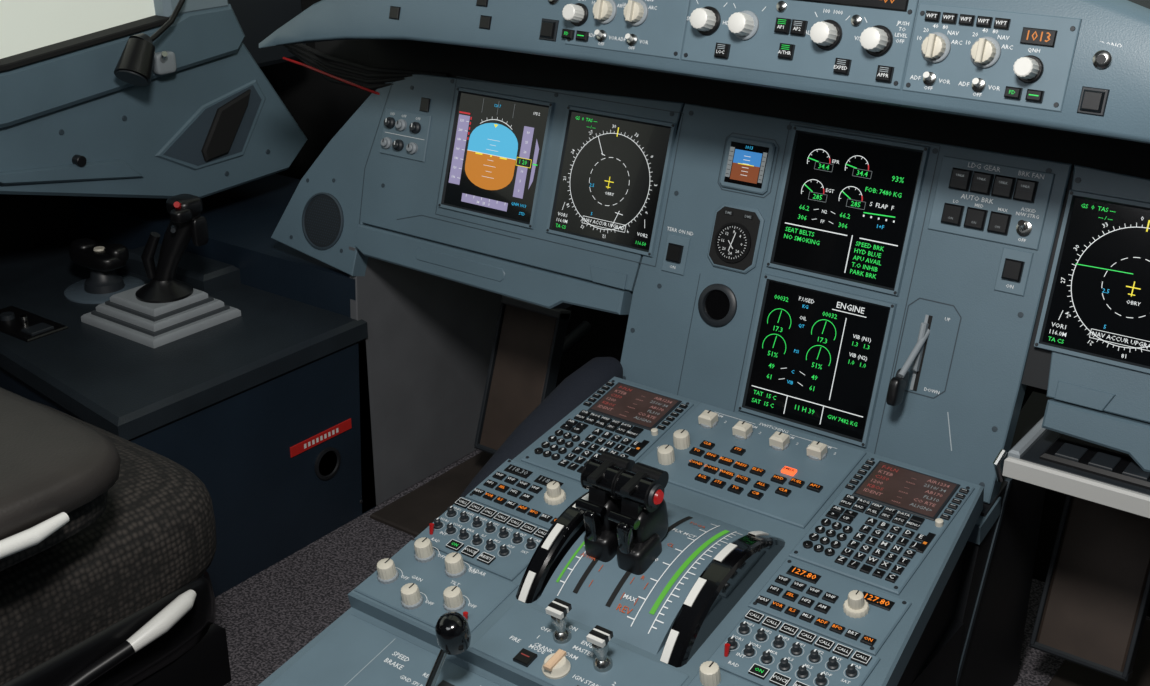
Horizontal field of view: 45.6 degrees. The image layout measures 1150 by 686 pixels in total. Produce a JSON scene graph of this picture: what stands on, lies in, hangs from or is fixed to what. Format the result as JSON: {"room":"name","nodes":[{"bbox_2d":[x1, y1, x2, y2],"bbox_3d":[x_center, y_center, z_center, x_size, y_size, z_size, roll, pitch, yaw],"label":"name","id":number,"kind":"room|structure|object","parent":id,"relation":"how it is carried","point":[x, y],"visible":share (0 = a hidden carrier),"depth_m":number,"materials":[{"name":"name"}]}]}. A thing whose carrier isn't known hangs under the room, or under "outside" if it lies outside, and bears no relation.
{"room":"control cabin","nodes":[
{"label":"control cabin","id":0,"kind":"room"},
{"bbox_2d":[0,194,82,255],"bbox_3d":[-1.563,0.033,2.042,0.100,0.766,2.860,16,27,34],"label":"wall","id":1,"kind":"structure","parent":0,"point":[26,221],"depth_m":2.61,"materials":[{"name":"black"}]},
{"bbox_2d":[0,4,307,198],"bbox_3d":[-1.129,-0.281,2.078,0.370,0.334,1.626,16,27,34],"label":"panel","id":2,"kind":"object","parent":1,"relation":"in","point":[214,124],"depth_m":2.32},
{"bbox_2d":[0,0,169,71],"bbox_3d":[-1.096,-0.630,1.727,0.110,0.700,1.360,16,27,34],"label":"window","id":3,"kind":"structure","parent":2,"relation":"attached to","point":[31,31],"depth_m":2.16,"materials":[{"name":"white glass"}]},
{"bbox_2d":[114,0,184,85],"bbox_3d":[-0.686,-0.544,2.216,0.058,0.236,0.194,7,24,16],"label":"reading lamp","id":4,"kind":"object","parent":2,"relation":"attached to","point":[136,63],"visible":1,"depth_m":2.19,"materials":[{"name":"black plastic"}]},
{"bbox_2d":[154,0,305,66],"bbox_3d":[-0.658,-0.861,2.385,0.218,0.780,0.400,16,27,34],"label":"window post","id":5,"kind":"object","parent":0,"point":[258,19],"depth_m":2.54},
{"bbox_2d":[215,449,1149,685],"bbox_3d":[-0.199,0.758,1.336,3.400,0.030,3.000,16,27,34],"label":"floor","id":6,"kind":"structure","parent":0,"point":[270,616],"depth_m":2.15,"materials":[{"name":"carpet"}]},
{"bbox_2d":[0,387,231,685],"bbox_3d":[-0.798,0.080,1.511,0.614,1.085,0.700,16,27,34],"label":"seat","id":7,"kind":"object","parent":6,"relation":"on","point":[108,542],"visible":1,"depth_m":1.56,"materials":[{"name":"fabric"}]},
{"bbox_2d":[0,174,375,596],"bbox_3d":[-0.710,0.023,2.500,0.797,0.431,0.837,16,27,34],"label":"console","id":8,"kind":"object","parent":6,"relation":"on","point":[261,405],"visible":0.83,"depth_m":2.22,"materials":[{"name":"black"}]},
{"bbox_2d":[0,306,68,341],"bbox_3d":[-0.914,-0.040,2.248,0.160,0.020,0.075,16,27,34],"label":"switch panel","id":9,"kind":"object","parent":8,"relation":"on","point":[26,326],"visible":1,"depth_m":2.23,"materials":[{"name":"black plastic"}]},
{"bbox_2d":[64,238,144,303],"bbox_3d":[-0.825,-0.133,2.384,0.136,0.086,0.136,16,27,34],"label":"steering tiller","id":10,"kind":"object","parent":8,"relation":"on","point":[102,261],"visible":0.99,"depth_m":2.37,"materials":[{"name":"black plastic"}]},
{"bbox_2d":[81,194,240,347],"bbox_3d":[-0.687,-0.139,2.233,0.190,0.213,0.177,16,27,34],"label":"stick","id":11,"kind":"object","parent":8,"relation":"on","point":[161,311],"visible":1,"depth_m":2.21,"materials":[{"name":"grey plastic"}]},
{"bbox_2d":[349,246,501,513],"bbox_3d":[-0.253,-0.027,2.445,0.015,0.566,0.422,16,27,34],"label":"footwell","id":12,"kind":"object","parent":6,"relation":"on","point":[429,341],"visible":0.54,"depth_m":2.43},
{"bbox_2d":[474,295,591,454],"bbox_3d":[-0.052,0.045,2.447,0.132,0.275,0.254,16,27,34],"label":"panel","id":13,"kind":"object","parent":12,"relation":"in","point":[530,342],"visible":0.8,"depth_m":2.39,"materials":[{"name":"black plastic"}]},
{"bbox_2d":[370,451,492,536],"bbox_3d":[-0.009,0.286,2.419,0.510,0.008,0.480,16,27,34],"label":"floor plate","id":14,"kind":"object","parent":6,"relation":"on","point":[412,513],"depth_m":2.43,"materials":[{"name":"brown metal"}]},
{"bbox_2d":[258,376,1053,685],"bbox_3d":[0.107,0.383,1.618,0.599,0.446,1.066,16,27,34],"label":"pedestal","id":15,"kind":"object","parent":6,"relation":"on","point":[964,623],"visible":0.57,"depth_m":1.62,"materials":[{"name":"paint"}]},
{"bbox_2d":[270,614,500,685],"bbox_3d":[-0.111,0.438,1.317,0.565,0.065,0.270,16,27,34],"label":"panel","id":16,"kind":"object","parent":15,"relation":"on","point":[357,652],"visible":0.95,"depth_m":1.49,"materials":[{"name":"metal"}]},
{"bbox_2d":[425,612,470,685],"bbox_3d":[-0.152,0.345,1.392,0.047,0.124,0.114,16,27,34],"label":"lever","id":17,"kind":"object","parent":16,"relation":"attached to","point":[452,630],"depth_m":1.39,"materials":[{"name":"black plastic"}]},
{"bbox_2d":[354,537,518,632],"bbox_3d":[-0.158,0.268,1.548,0.164,0.042,0.098,16,27,34],"label":"panel","id":18,"kind":"object","parent":15,"relation":"on","point":[423,583],"visible":0.98,"depth_m":1.55,"materials":[{"name":"grey plastic"}]},
{"bbox_2d":[414,497,547,580],"bbox_3d":[-0.105,0.227,1.616,0.150,0.026,0.089,16,27,34],"label":"control panel","id":19,"kind":"object","parent":15,"relation":"attached to","point":[494,541],"visible":1,"depth_m":1.61,"materials":[{"name":"black plastic"}]},
{"bbox_2d":[465,459,588,529],"bbox_3d":[-0.051,0.179,1.671,0.148,0.036,0.085,16,27,34],"label":"panel","id":20,"kind":"object","parent":15,"relation":"on","point":[532,495],"visible":0.97,"depth_m":1.67,"materials":[{"name":"black plastic"}]},
{"bbox_2d":[457,357,622,499],"bbox_3d":[-0.087,0.272,1.848,0.076,0.401,0.470,16,27,34],"label":"bolster","id":21,"kind":"object","parent":15,"relation":"attached to","point":[586,380],"visible":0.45,"depth_m":1.85,"materials":[{"name":"black"}]},
{"bbox_2d":[516,491,588,603],"bbox_3d":[0.007,0.235,1.592,0.027,0.117,0.224,16,27,34],"label":"wheel","id":22,"kind":"object","parent":15,"relation":"attached to","point":[569,526],"visible":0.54,"depth_m":1.53,"materials":[{"name":"black plastic"}]},
{"bbox_2d":[471,602,688,685],"bbox_3d":[0.003,0.329,1.427,0.225,0.024,0.078,16,27,34],"label":"control panel","id":23,"kind":"object","parent":15,"relation":"on","point":[521,639],"visible":1,"depth_m":1.43,"materials":[{"name":"metal"}]},
{"bbox_2d":[545,598,571,643],"bbox_3d":[-0.015,0.296,1.449,0.020,0.049,0.027,16,27,34],"label":"switch","id":24,"kind":"object","parent":23,"relation":"attached to","point":[558,609],"depth_m":1.44,"materials":[{"name":"silver metal"}]},
{"bbox_2d":[586,625,612,671],"bbox_3d":[0.027,0.316,1.407,0.020,0.049,0.026,16,27,34],"label":"switch","id":25,"kind":"object","parent":23,"relation":"attached to","point":[599,636],"depth_m":1.40,"materials":[{"name":"silver metal"}]},
{"bbox_2d":[521,379,693,481],"bbox_3d":[0.044,0.114,1.767,0.132,0.045,0.200,16,27,34],"label":"keypad","id":26,"kind":"object","parent":15,"relation":"on","point":[626,420],"visible":0.91,"depth_m":1.76,"materials":[{"name":"black plastic"}]},
{"bbox_2d":[537,501,750,654],"bbox_3d":[0.085,0.280,1.548,0.158,0.130,0.214,16,27,34],"label":"throttle quadrant","id":27,"kind":"object","parent":15,"relation":"on","point":[641,611],"visible":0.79,"depth_m":1.49,"materials":[{"name":"black"}]},
{"bbox_2d":[575,451,668,574],"bbox_3d":[0.056,0.191,1.516,0.094,0.118,0.085,16,27,34],"label":"lever","id":28,"kind":"object","parent":27,"relation":"on","point":[626,516],"visible":0.97,"depth_m":1.49,"materials":[{"name":"black plastic"}]},
{"bbox_2d":[271,74,1149,503],"bbox_3d":[0.336,-0.068,1.768,2.062,0.403,0.154,16,27,34],"label":"panel","id":29,"kind":"object","parent":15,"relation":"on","point":[985,235],"visible":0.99,"depth_m":1.83,"materials":[{"name":"blue paint"}]},
{"bbox_2d":[283,57,379,94],"bbox_3d":[-0.394,-0.429,2.232,0.252,0.044,0.030,15,27,31],"label":"cable","id":30,"kind":"object","parent":29,"relation":"attached to","point":[284,58],"visible":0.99,"depth_m":2.21,"materials":[{"name":"red plastic"}]},
{"bbox_2d":[284,43,448,89],"bbox_3d":[-0.357,-0.454,2.234,0.404,0.064,0.043,19,29,39],"label":"cable bundle","id":31,"kind":"object","parent":29,"relation":"attached to","point":[386,75],"visible":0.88,"depth_m":2.22,"materials":[{"name":"black"}]},
{"bbox_2d":[438,87,554,228],"bbox_3d":[-0.121,-0.279,2.054,0.187,0.179,0.058,16,27,34],"label":"display","id":32,"kind":"object","parent":29,"relation":"attached to","point":[497,147],"visible":1,"depth_m":2.05,"materials":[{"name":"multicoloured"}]},
{"bbox_2d":[546,105,677,256],"bbox_3d":[0.048,-0.231,1.938,0.187,0.179,0.058,16,27,34],"label":"display","id":33,"kind":"object","parent":29,"relation":"attached to","point":[611,177],"visible":1,"depth_m":1.94,"materials":[{"name":"black glass"}]},
{"bbox_2d":[259,0,1149,178],"bbox_3d":[0.327,-0.345,1.639,2.000,0.262,0.322,16,27,34],"label":"shield","id":34,"kind":"object","parent":29,"relation":"attached to","point":[1103,123],"visible":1,"depth_m":1.70,"materials":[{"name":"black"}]},
{"bbox_2d":[561,0,1081,111],"bbox_3d":[0.237,-0.349,1.510,0.619,0.105,0.047,16,27,34],"label":"control panel","id":35,"kind":"object","parent":34,"relation":"attached to","point":[993,56],"visible":1,"depth_m":1.47,"materials":[{"name":"blue plastic"}]},
{"bbox_2d":[707,203,764,273],"bbox_3d":[0.214,-0.139,1.825,0.074,0.083,0.030,16,27,34],"label":"indicator","id":36,"kind":"object","parent":29,"relation":"attached to","point":[737,231],"visible":1,"depth_m":1.82,"materials":[{"name":"black"}]},
{"bbox_2d":[719,136,775,193],"bbox_3d":[0.228,-0.236,1.811,0.072,0.066,0.024,16,27,34],"label":"indicator","id":37,"kind":"object","parent":29,"relation":"attached to","point":[747,165],"visible":1,"depth_m":1.81,"materials":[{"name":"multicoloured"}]},
{"bbox_2d":[738,273,896,447],"bbox_3d":[0.309,0.021,1.766,0.187,0.179,0.058,16,27,34],"label":"display","id":38,"kind":"object","parent":29,"relation":"attached to","point":[817,356],"visible":1,"depth_m":1.76,"materials":[{"name":"black glass"}]},
{"bbox_2d":[766,125,930,296],"bbox_3d":[0.342,-0.169,1.734,0.187,0.179,0.058,16,27,34],"label":"display","id":39,"kind":"object","parent":29,"relation":"attached to","point":[848,204],"visible":1,"depth_m":1.73,"materials":[{"name":"black glass"}]},
{"bbox_2d":[886,322,929,405],"bbox_3d":[0.408,0.026,1.671,0.015,0.092,0.086,18,29,37],"label":"lever","id":40,"kind":"object","parent":29,"relation":"attached to","point":[897,385],"visible":1,"depth_m":1.66,"materials":[{"name":"grey plastic"}]},
{"bbox_2d":[993,417,1149,517],"bbox_3d":[0.766,0.173,1.516,0.543,0.042,0.219,16,27,34],"label":"tray table","id":41,"kind":"object","parent":29,"relation":"attached to","point":[1046,458],"visible":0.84,"depth_m":1.56,"materials":[{"name":"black plastic"}]},
{"bbox_2d":[1034,189,1149,373],"bbox_3d":[0.628,-0.064,1.538,0.187,0.179,0.058,16,27,34],"label":"display","id":42,"kind":"object","parent":29,"relation":"attached to","point":[1096,306],"visible":1,"depth_m":1.56,"materials":[{"name":"black glass"}]},
{"bbox_2d":[660,531,784,667],"bbox_3d":[0.163,0.280,1.485,0.030,0.117,0.224,16,27,34],"label":"wheel","id":43,"kind":"object","parent":15,"relation":"attached to","point":[739,564],"visible":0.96,"depth_m":1.44,"materials":[{"name":"black plastic"}]},
{"bbox_2d":[688,661,756,685],"bbox_3d":[0.167,0.363,1.325,0.154,0.039,0.097,16,27,34],"label":"panel","id":44,"kind":"object","parent":15,"relation":"attached to","point":[709,674],"visible":1,"depth_m":1.37,"materials":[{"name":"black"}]},
{"bbox_2d":[640,403,866,528],"bbox_3d":[0.213,0.140,1.677,0.236,0.046,0.157,16,27,34],"label":"control panel","id":45,"kind":"object","parent":15,"relation":"attached to","point":[776,472],"visible":1,"depth_m":1.67,"materials":[{"name":"grey plastic"}]},
{"bbox_2d":[707,608,879,685],"bbox_3d":[0.222,0.321,1.391,0.150,0.026,0.089,16,27,34],"label":"control panel","id":46,"kind":"object","parent":15,"relation":"attached to","point":[762,649],"visible":1,"depth_m":1.39,"materials":[{"name":"black plastic"}]},
{"bbox_2d":[748,558,911,655],"bbox_3d":[0.270,0.271,1.450,0.148,0.036,0.085,16,27,34],"label":"panel","id":47,"kind":"object","parent":15,"relation":"on","point":[852,614],"visible":1,"depth_m":1.44,"materials":[{"name":"black plastic"}]},
{"bbox_2d":[789,456,974,595],"bbox_3d":[0.351,0.202,1.555,0.132,0.045,0.200,16,27,34],"label":"keypad","id":48,"kind":"object","parent":15,"relation":"on","point":[885,522],"visible":1,"depth_m":1.54,"materials":[{"name":"black plastic"}]},
{"bbox_3d":[1.087,0.358,1.521,0.015,0.566,0.422,16,27,34],"label":"footwell","id":49,"kind":"object","parent":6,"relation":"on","visible":0},
{"bbox_2d":[1029,494,1149,681],"bbox_3d":[0.753,0.276,1.892,0.132,0.275,0.254,16,27,34],"label":"panel","id":50,"kind":"object","parent":49,"relation":"in","point":[1095,600],"visible":0.7,"depth_m":1.83,"materials":[{"name":"black plastic"}]},
{"bbox_2d":[260,0,1149,616],"bbox_3d":[0.603,-0.050,2.163,3.400,0.826,0.040,16,27,34],"label":"wall","id":51,"kind":"structure","parent":0,"point":[320,107],"depth_m":2.81,"materials":[{"name":"black"}]},
{"bbox_2d":[1047,619,1149,685],"bbox_3d":[0.908,0.530,1.833,0.520,0.008,0.400,16,27,34],"label":"floor plate","id":52,"kind":"object","parent":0,"point":[1069,673],"depth_m":1.96,"materials":[{"name":"brown metal"}]}
]}

